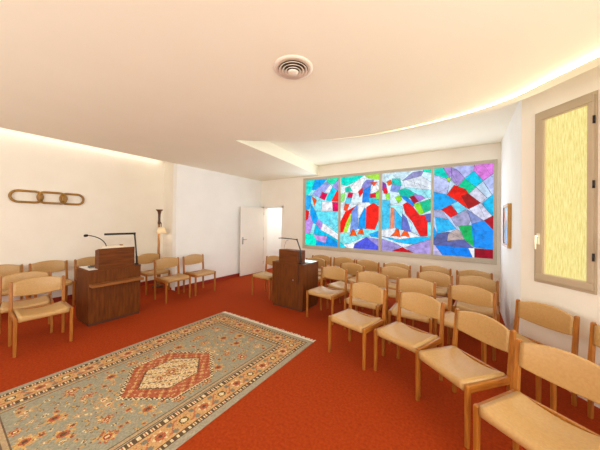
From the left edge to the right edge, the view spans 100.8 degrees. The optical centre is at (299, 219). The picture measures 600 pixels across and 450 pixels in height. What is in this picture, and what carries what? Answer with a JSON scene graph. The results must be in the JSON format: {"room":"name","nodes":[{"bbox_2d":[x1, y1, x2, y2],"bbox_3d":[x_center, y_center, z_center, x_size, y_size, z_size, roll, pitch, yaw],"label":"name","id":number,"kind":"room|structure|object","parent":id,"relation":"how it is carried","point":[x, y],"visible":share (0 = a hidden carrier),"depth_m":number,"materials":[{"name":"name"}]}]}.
{"room":"house of worship","nodes":[
{"label":"house of worship","id":0,"kind":"room"},
{"bbox_2d":[0,128,163,301],"bbox_3d":[-5.208,0.014,4.219,0.150,3.150,5.610,0,0,34],"label":"wall","id":1,"kind":"structure","parent":0,"point":[121,192],"depth_m":4.98,"materials":[{"name":"beige paint"}]},
{"bbox_2d":[8,189,84,204],"bbox_3d":[-4.742,-0.404,4.707,0.074,0.240,1.035,0,0,34],"label":"ornament","id":2,"kind":"object","parent":1,"relation":"attached to","point":[63,198],"visible":1,"depth_m":4.63,"materials":[{"name":"brown wood"}]},
{"bbox_2d":[53,280,156,301],"bbox_3d":[-5.161,1.547,4.162,0.014,0.085,5.610,0,0,34],"label":"baseboard","id":3,"kind":"structure","parent":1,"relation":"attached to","point":[56,299],"depth_m":4.98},
{"bbox_2d":[162,161,173,286],"bbox_3d":[-3.185,0.055,6.157,0.125,3.150,1.204,1,-1,-42],"label":"wall","id":4,"kind":"structure","parent":0,"point":[168,166],"depth_m":6.17,"materials":[{"name":"beige paint"}]},
{"bbox_2d":[171,163,261,290],"bbox_3d":[-2.065,0.076,6.941,0.150,3.150,2.967,0,0,34],"label":"wall","id":5,"kind":"structure","parent":0,"point":[207,204],"depth_m":6.40,"materials":[{"name":"paint"}]},
{"bbox_2d":[175,273,239,290],"bbox_3d":[-2.060,1.608,6.821,0.014,0.085,2.820,0,0,34],"label":"baseboard","id":6,"kind":"structure","parent":5,"relation":"attached to","point":[237,274],"depth_m":6.40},
{"bbox_2d":[0,101,518,165],"bbox_3d":[-0.802,-1.562,2.820,9.105,0.100,8.550,0,0,34],"label":"ceiling","id":7,"kind":"structure","parent":0,"point":[489,127],"depth_m":4.71,"materials":[{"name":"paint"}]},
{"bbox_2d":[267,208,281,268],"bbox_3d":[-0.218,0.389,8.748,1.300,2.600,2.100,0,0,34],"label":"wall","id":8,"kind":"structure","parent":0,"point":[274,218],"depth_m":8.61,"materials":[{"name":"white paint"}]},
{"bbox_2d":[0,0,599,180],"bbox_3d":[-0.349,-1.383,2.514,7.610,0.249,8.150,0,0,34],"label":"ceiling","id":9,"kind":"structure","parent":0,"point":[192,83],"depth_m":2.05,"materials":[{"name":"paint"}]},
{"bbox_2d":[273,55,312,79],"bbox_3d":[-0.057,-1.234,2.063,0.330,0.046,0.330,0,0,34],"label":"ceiling vent","id":10,"kind":"object","parent":9,"relation":"in","point":[293,67],"visible":1,"depth_m":2.03,"materials":[{"name":"white"}]},
{"bbox_2d":[0,268,599,449],"bbox_3d":[-0.275,1.702,3.648,9.105,0.100,10.600,0,0,34],"label":"floor","id":11,"kind":"structure","parent":0,"point":[320,399],"depth_m":2.54,"materials":[{"name":"red carpet"}]},
{"bbox_2d":[0,264,28,299],"bbox_3d":[-4.860,1.181,4.043,0.517,0.823,0.527,0,0,34],"label":"upholstered chair","id":12,"kind":"object","parent":11,"relation":"on","point":[6,269],"visible":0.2,"depth_m":4.24,"materials":[{"name":"brown wood"}]},
{"bbox_2d":[0,271,53,333],"bbox_3d":[-3.864,1.191,3.502,0.517,0.823,0.527,0,-1,42],"label":"upholstered chair","id":13,"kind":"object","parent":11,"relation":"on","point":[4,281],"visible":0.7,"depth_m":3.51,"materials":[{"name":"brown wood"}]},
{"bbox_2d":[8,276,73,357],"bbox_3d":[-3.360,1.195,3.224,0.517,0.823,0.527,0,-1,36],"label":"upholstered chair","id":14,"kind":"object","parent":11,"relation":"on","point":[43,284],"visible":1,"depth_m":3.24,"materials":[{"name":"brown wood"}]},
{"bbox_2d":[28,260,74,305],"bbox_3d":[-4.532,1.189,4.533,0.517,0.823,0.527,0,0,34],"label":"upholstered chair","id":15,"kind":"object","parent":11,"relation":"on","point":[50,265],"visible":0.51,"depth_m":4.64,"materials":[{"name":"brown wood"}]},
{"bbox_2d":[74,257,94,299],"bbox_3d":[-4.185,1.197,5.049,0.517,0.823,0.527,0,0,34],"label":"upholstered chair","id":16,"kind":"object","parent":11,"relation":"on","point":[85,261],"visible":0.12,"depth_m":5.05,"materials":[{"name":"brown wood"}]},
{"bbox_2d":[76,247,143,326],"bbox_3d":[-3.143,1.039,4.126,0.693,1.155,0.718,0,0,34],"label":"lectern","id":17,"kind":"object","parent":11,"relation":"on","point":[110,292],"visible":0.99,"depth_m":3.94,"materials":[{"name":"brown wood"}]},
{"bbox_2d":[80,266,96,269],"bbox_3d":[-3.330,0.770,3.921,0.470,0.004,0.135,0,0,34],"label":"paper sheet","id":18,"kind":"object","parent":17,"relation":"on","point":[83,267],"visible":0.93,"depth_m":3.87,"materials":[{"name":"white paper"}]},
{"bbox_2d":[84,234,106,245],"bbox_3d":[-3.192,0.358,3.889,0.048,0.254,0.314,0,0,34],"label":"gooseneck microphone","id":19,"kind":"object","parent":17,"relation":"on","point":[85,235],"visible":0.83,"depth_m":3.85,"materials":[{"name":"black metal"}]},
{"bbox_2d":[100,244,125,248],"bbox_3d":[-3.035,0.441,4.015,0.090,0.053,0.340,0,0,34],"label":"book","id":20,"kind":"object","parent":17,"relation":"on","point":[120,245],"visible":0.94,"depth_m":4.00,"materials":[{"name":"beige paper"}]},
{"bbox_2d":[104,232,138,264],"bbox_3d":[-2.936,0.501,4.092,0.050,0.555,0.490,0,0,34],"label":"reading lamp","id":21,"kind":"object","parent":17,"relation":"on","point":[134,233],"visible":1,"depth_m":4.23,"materials":[{"name":"black metal"}]},
{"bbox_2d":[137,253,169,294],"bbox_3d":[-3.355,1.213,5.660,0.517,0.823,0.527,0,0,34],"label":"upholstered chair","id":22,"kind":"object","parent":11,"relation":"on","point":[149,257],"visible":0.69,"depth_m":5.69,"materials":[{"name":"brown wood"}]},
{"bbox_2d":[0,311,315,449],"bbox_3d":[-1.411,1.623,2.629,1.859,0.010,3.100,0,0,34],"label":"rug","id":23,"kind":"object","parent":11,"relation":"on","point":[158,392],"visible":1,"depth_m":2.34,"materials":[{"name":"fabric"}]},
{"bbox_2d":[152,209,166,287],"bbox_3d":[-3.375,0.695,5.971,0.353,1.862,0.260,0,0,34],"label":"floor lamp","id":24,"kind":"object","parent":11,"relation":"on","point":[161,230],"visible":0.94,"depth_m":5.97,"materials":[{"name":"brown wood"}]},
{"bbox_2d":[154,257,190,303],"bbox_3d":[-2.634,1.219,5.117,0.517,0.823,0.527,0,0,34],"label":"upholstered chair","id":25,"kind":"object","parent":11,"relation":"on","point":[166,262],"visible":1,"depth_m":5.14,"materials":[{"name":"brown wood"}]},
{"bbox_2d":[183,254,215,295],"bbox_3d":[-2.288,1.227,5.627,0.517,0.823,0.527,1,0,33],"label":"upholstered chair","id":26,"kind":"object","parent":11,"relation":"on","point":[191,259],"visible":0.97,"depth_m":5.66,"materials":[{"name":"brown wood"}]},
{"bbox_2d":[252,256,278,298],"bbox_3d":[-0.697,1.248,5.485,0.527,0.823,0.517,0,0,34],"label":"upholstered chair","id":27,"kind":"object","parent":11,"relation":"on","point":[265,275],"visible":0.66,"depth_m":5.46,"materials":[{"name":"brown wood"}]},
{"bbox_2d":[272,249,318,311],"bbox_3d":[-0.092,1.120,4.852,0.718,1.085,0.561,0,0,34],"label":"lectern","id":28,"kind":"object","parent":11,"relation":"on","point":[286,273],"visible":0.99,"depth_m":4.62,"materials":[{"name":"brown wood"}]},
{"bbox_2d":[279,238,302,264],"bbox_3d":[-0.181,0.586,4.664,0.546,0.468,0.060,0,0,34],"label":"reading lamp","id":29,"kind":"object","parent":28,"relation":"on","point":[301,263],"visible":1,"depth_m":4.54,"materials":[{"name":"black metal"}]},
{"bbox_2d":[306,258,326,286],"bbox_3d":[0.230,1.258,5.279,0.527,0.823,0.517,0,0,34],"label":"upholstered chair","id":30,"kind":"object","parent":11,"relation":"on","point":[321,262],"visible":0.33,"depth_m":5.37,"materials":[{"name":"brown wood"}]},
{"bbox_2d":[312,255,331,285],"bbox_3d":[0.398,1.264,5.762,0.527,0.823,0.517,1,0,33],"label":"upholstered chair","id":31,"kind":"object","parent":11,"relation":"on","point":[324,257],"visible":0.33,"depth_m":5.86,"materials":[{"name":"brown wood"}]},
{"bbox_2d":[306,266,347,324],"bbox_3d":[0.467,1.254,4.251,0.527,0.823,0.517,0,-1,38],"label":"upholstered chair","id":32,"kind":"object","parent":11,"relation":"on","point":[331,272],"visible":0.98,"depth_m":4.26,"materials":[{"name":"beige fabric"}]},
{"bbox_2d":[326,257,354,281],"bbox_3d":[0.873,1.268,5.431,0.527,0.823,0.517,0,0,34],"label":"upholstered chair","id":33,"kind":"object","parent":11,"relation":"on","point":[336,261],"visible":0.39,"depth_m":5.62,"materials":[{"name":"brown wood"}]},
{"bbox_2d":[327,263,364,308],"bbox_3d":[0.860,1.262,4.653,0.527,0.823,0.517,0,-1,42],"label":"upholstered chair","id":34,"kind":"object","parent":11,"relation":"on","point":[352,268],"visible":0.6,"depth_m":4.75,"materials":[{"name":"brown wood"}]},
{"bbox_2d":[328,282,386,369],"bbox_3d":[0.715,1.249,3.081,0.517,0.823,0.527,1,-1,-43],"label":"upholstered chair","id":35,"kind":"object","parent":11,"relation":"on","point":[363,323],"visible":1,"depth_m":3.07,"materials":[{"name":"brown wood"}]},
{"bbox_2d":[347,260,379,282],"bbox_3d":[1.288,1.271,5.079,0.527,0.823,0.517,0,-1,38],"label":"upholstered chair","id":36,"kind":"object","parent":11,"relation":"on","point":[370,265],"visible":0.4,"depth_m":5.20,"materials":[{"name":"brown wood"}]},
{"bbox_2d":[344,271,388,328],"bbox_3d":[1.026,1.259,3.820,0.527,0.823,0.517,0,-1,36],"label":"upholstered chair","id":37,"kind":"object","parent":11,"relation":"on","point":[377,279],"visible":0.62,"depth_m":3.85,"materials":[{"name":"brown wood"}]},
{"bbox_2d":[373,266,409,323],"bbox_3d":[1.590,1.270,4.295,0.527,0.823,0.517,1,0,32],"label":"upholstered chair","id":38,"kind":"object","parent":11,"relation":"on","point":[393,272],"visible":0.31,"depth_m":4.45,"materials":[{"name":"brown wood"}]},
{"bbox_2d":[383,263,410,288],"bbox_3d":[1.801,1.276,4.740,0.527,0.823,0.517,1,0,33],"label":"upholstered chair","id":39,"kind":"object","parent":11,"relation":"on","point":[390,284],"visible":0.24,"depth_m":4.86,"materials":[{"name":"brown wood"}]},
{"bbox_2d":[374,291,444,396],"bbox_3d":[1.169,1.252,2.666,0.517,0.823,0.527,1,-1,-35],"label":"upholstered chair","id":40,"kind":"object","parent":11,"relation":"on","point":[410,338],"visible":0.97,"depth_m":2.68,"materials":[{"name":"beige fabric"}]},
{"bbox_2d":[388,278,435,343],"bbox_3d":[1.536,1.262,3.386,0.527,0.823,0.517,0,0,34],"label":"upholstered chair","id":41,"kind":"object","parent":11,"relation":"on","point":[416,285],"visible":0.59,"depth_m":3.47,"materials":[{"name":"brown wood"}]},
{"bbox_2d":[412,271,452,337],"bbox_3d":[2.075,1.273,3.878,0.527,0.823,0.517,1,0,33],"label":"upholstered chair","id":42,"kind":"object","parent":11,"relation":"on","point":[441,280],"visible":0.36,"depth_m":4.01,"materials":[{"name":"brown wood"}]},
{"bbox_2d":[420,265,451,297],"bbox_3d":[2.399,1.282,4.467,0.527,0.823,0.517,0,-1,36],"label":"upholstered chair","id":43,"kind":"object","parent":11,"relation":"on","point":[443,292],"visible":0.37,"depth_m":4.56,"materials":[{"name":"brown wood"}]},
{"bbox_2d":[434,284,496,360],"bbox_3d":[2.014,1.266,3.029,0.517,0.823,0.527,1,-1,-39],"label":"upholstered chair","id":44,"kind":"object","parent":11,"relation":"on","point":[468,294],"visible":0.65,"depth_m":3.12,"materials":[{"name":"brown wood"}]},
{"bbox_2d":[416,308,515,448],"bbox_3d":[1.380,1.251,2.109,0.517,0.823,0.527,1,0,-16],"label":"upholstered chair","id":45,"kind":"object","parent":11,"relation":"on","point":[466,372],"visible":0.97,"depth_m":2.05,"materials":[{"name":"beige fabric"}]},
{"bbox_2d":[452,275,499,322],"bbox_3d":[2.543,1.277,3.587,0.527,0.823,0.517,0,-1,38],"label":"upholstered chair","id":46,"kind":"object","parent":11,"relation":"on","point":[487,284],"visible":0.52,"depth_m":3.62,"materials":[{"name":"brown wood"}]},
{"bbox_2d":[456,270,499,317],"bbox_3d":[2.883,1.285,4.071,0.527,0.823,0.517,1,0,28],"label":"upholstered chair","id":47,"kind":"object","parent":11,"relation":"on","point":[462,272],"visible":0.21,"depth_m":4.27,"materials":[{"name":"brown wood"}]},
{"bbox_2d":[482,299,579,406],"bbox_3d":[2.237,1.265,2.437,0.517,0.823,0.527,1,0,-13],"label":"upholstered chair","id":48,"kind":"object","parent":11,"relation":"on","point":[550,317],"visible":0.43,"depth_m":2.45,"materials":[{"name":"beige fabric"}]},
{"bbox_2d":[473,338,599,449],"bbox_3d":[1.462,1.248,1.474,0.517,0.823,0.527,1,0,-22],"label":"upholstered chair","id":49,"kind":"object","parent":11,"relation":"on","point":[529,423],"visible":1,"depth_m":1.53,"materials":[{"name":"beige fabric"}]},
{"bbox_2d":[550,322,599,418],"bbox_3d":[2.333,1.262,1.817,0.517,0.823,0.527,1,0,-13],"label":"upholstered chair","id":50,"kind":"object","parent":11,"relation":"on","point":[594,335],"visible":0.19,"depth_m":2.08,"materials":[{"name":"brown wood"}]},
{"bbox_2d":[261,143,500,301],"bbox_3d":[1.329,0.117,6.361,6.135,3.150,0.150,0,0,34],"label":"wall","id":51,"kind":"structure","parent":0,"point":[287,193],"depth_m":5.86,"materials":[{"name":"beige paint"}]},
{"bbox_2d":[240,206,263,275],"bbox_3d":[-1.422,0.643,7.530,0.101,2.018,0.944,0,-1,35],"label":"door","id":52,"kind":"structure","parent":51,"relation":"in","point":[251,218],"depth_m":7.49,"materials":[{"name":"white paint"}]},
{"bbox_2d":[263,206,282,270],"bbox_3d":[-0.815,0.636,7.789,0.820,2.075,0.172,0,0,34],"label":"door frame","id":53,"kind":"structure","parent":51,"relation":"attached to","point":[265,207],"depth_m":7.95,"materials":[{"name":"white paint"}]},
{"bbox_2d":[323,279,455,302],"bbox_3d":[1.626,1.652,6.038,5.060,0.085,0.014,0,0,34],"label":"baseboard","id":54,"kind":"structure","parent":51,"relation":"attached to","point":[327,280],"depth_m":6.54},
{"bbox_2d":[302,159,497,264],"bbox_3d":[1.910,-0.153,5.889,4.342,1.980,0.095,0,0,34],"label":"window","id":55,"kind":"structure","parent":51,"relation":"in","point":[448,212],"depth_m":5.52,"materials":[{"name":"multicoloured glass"}]},
{"bbox_2d":[500,100,521,333],"bbox_3d":[3.209,0.124,3.747,0.100,3.150,2.100,0,0,34],"label":"wall","id":56,"kind":"structure","parent":0,"point":[510,258],"depth_m":3.47,"materials":[{"name":"white paint"}]},
{"bbox_2d":[502,203,511,247],"bbox_3d":[3.127,0.098,3.754,0.045,0.640,0.580,0,0,34],"label":"framed picture","id":57,"kind":"object","parent":56,"relation":"attached to","point":[507,208],"visible":1,"depth_m":3.53},
{"bbox_2d":[504,207,506,243],"bbox_3d":[3.131,0.098,3.751,0.026,0.580,0.520,0,0,34],"label":"print","id":58,"kind":"object","parent":57,"relation":"attached to","point":[505,208],"depth_m":3.81},
{"bbox_2d":[520,65,599,407],"bbox_3d":[2.826,0.104,1.750,0.150,3.150,2.350,1,0,-8],"label":"wall","id":59,"kind":"structure","parent":0,"point":[584,305],"depth_m":2.62,"materials":[{"name":"beige paint"}]},
{"bbox_2d":[321,56,599,140],"bbox_3d":[1.724,-1.232,2.316,0.998,0.099,4.104,1,0,-28],"label":"trim","id":60,"kind":"structure","parent":59,"relation":"attached to","point":[595,62],"depth_m":2.37,"materials":[{"name":"paint"}]},
{"bbox_2d":[533,90,597,294],"bbox_3d":[2.646,-0.243,2.494,0.182,1.850,0.520,1,0,-8],"label":"window","id":61,"kind":"structure","parent":59,"relation":"in","point":[565,240],"depth_m":2.45,"materials":[{"name":"yellow glass"}]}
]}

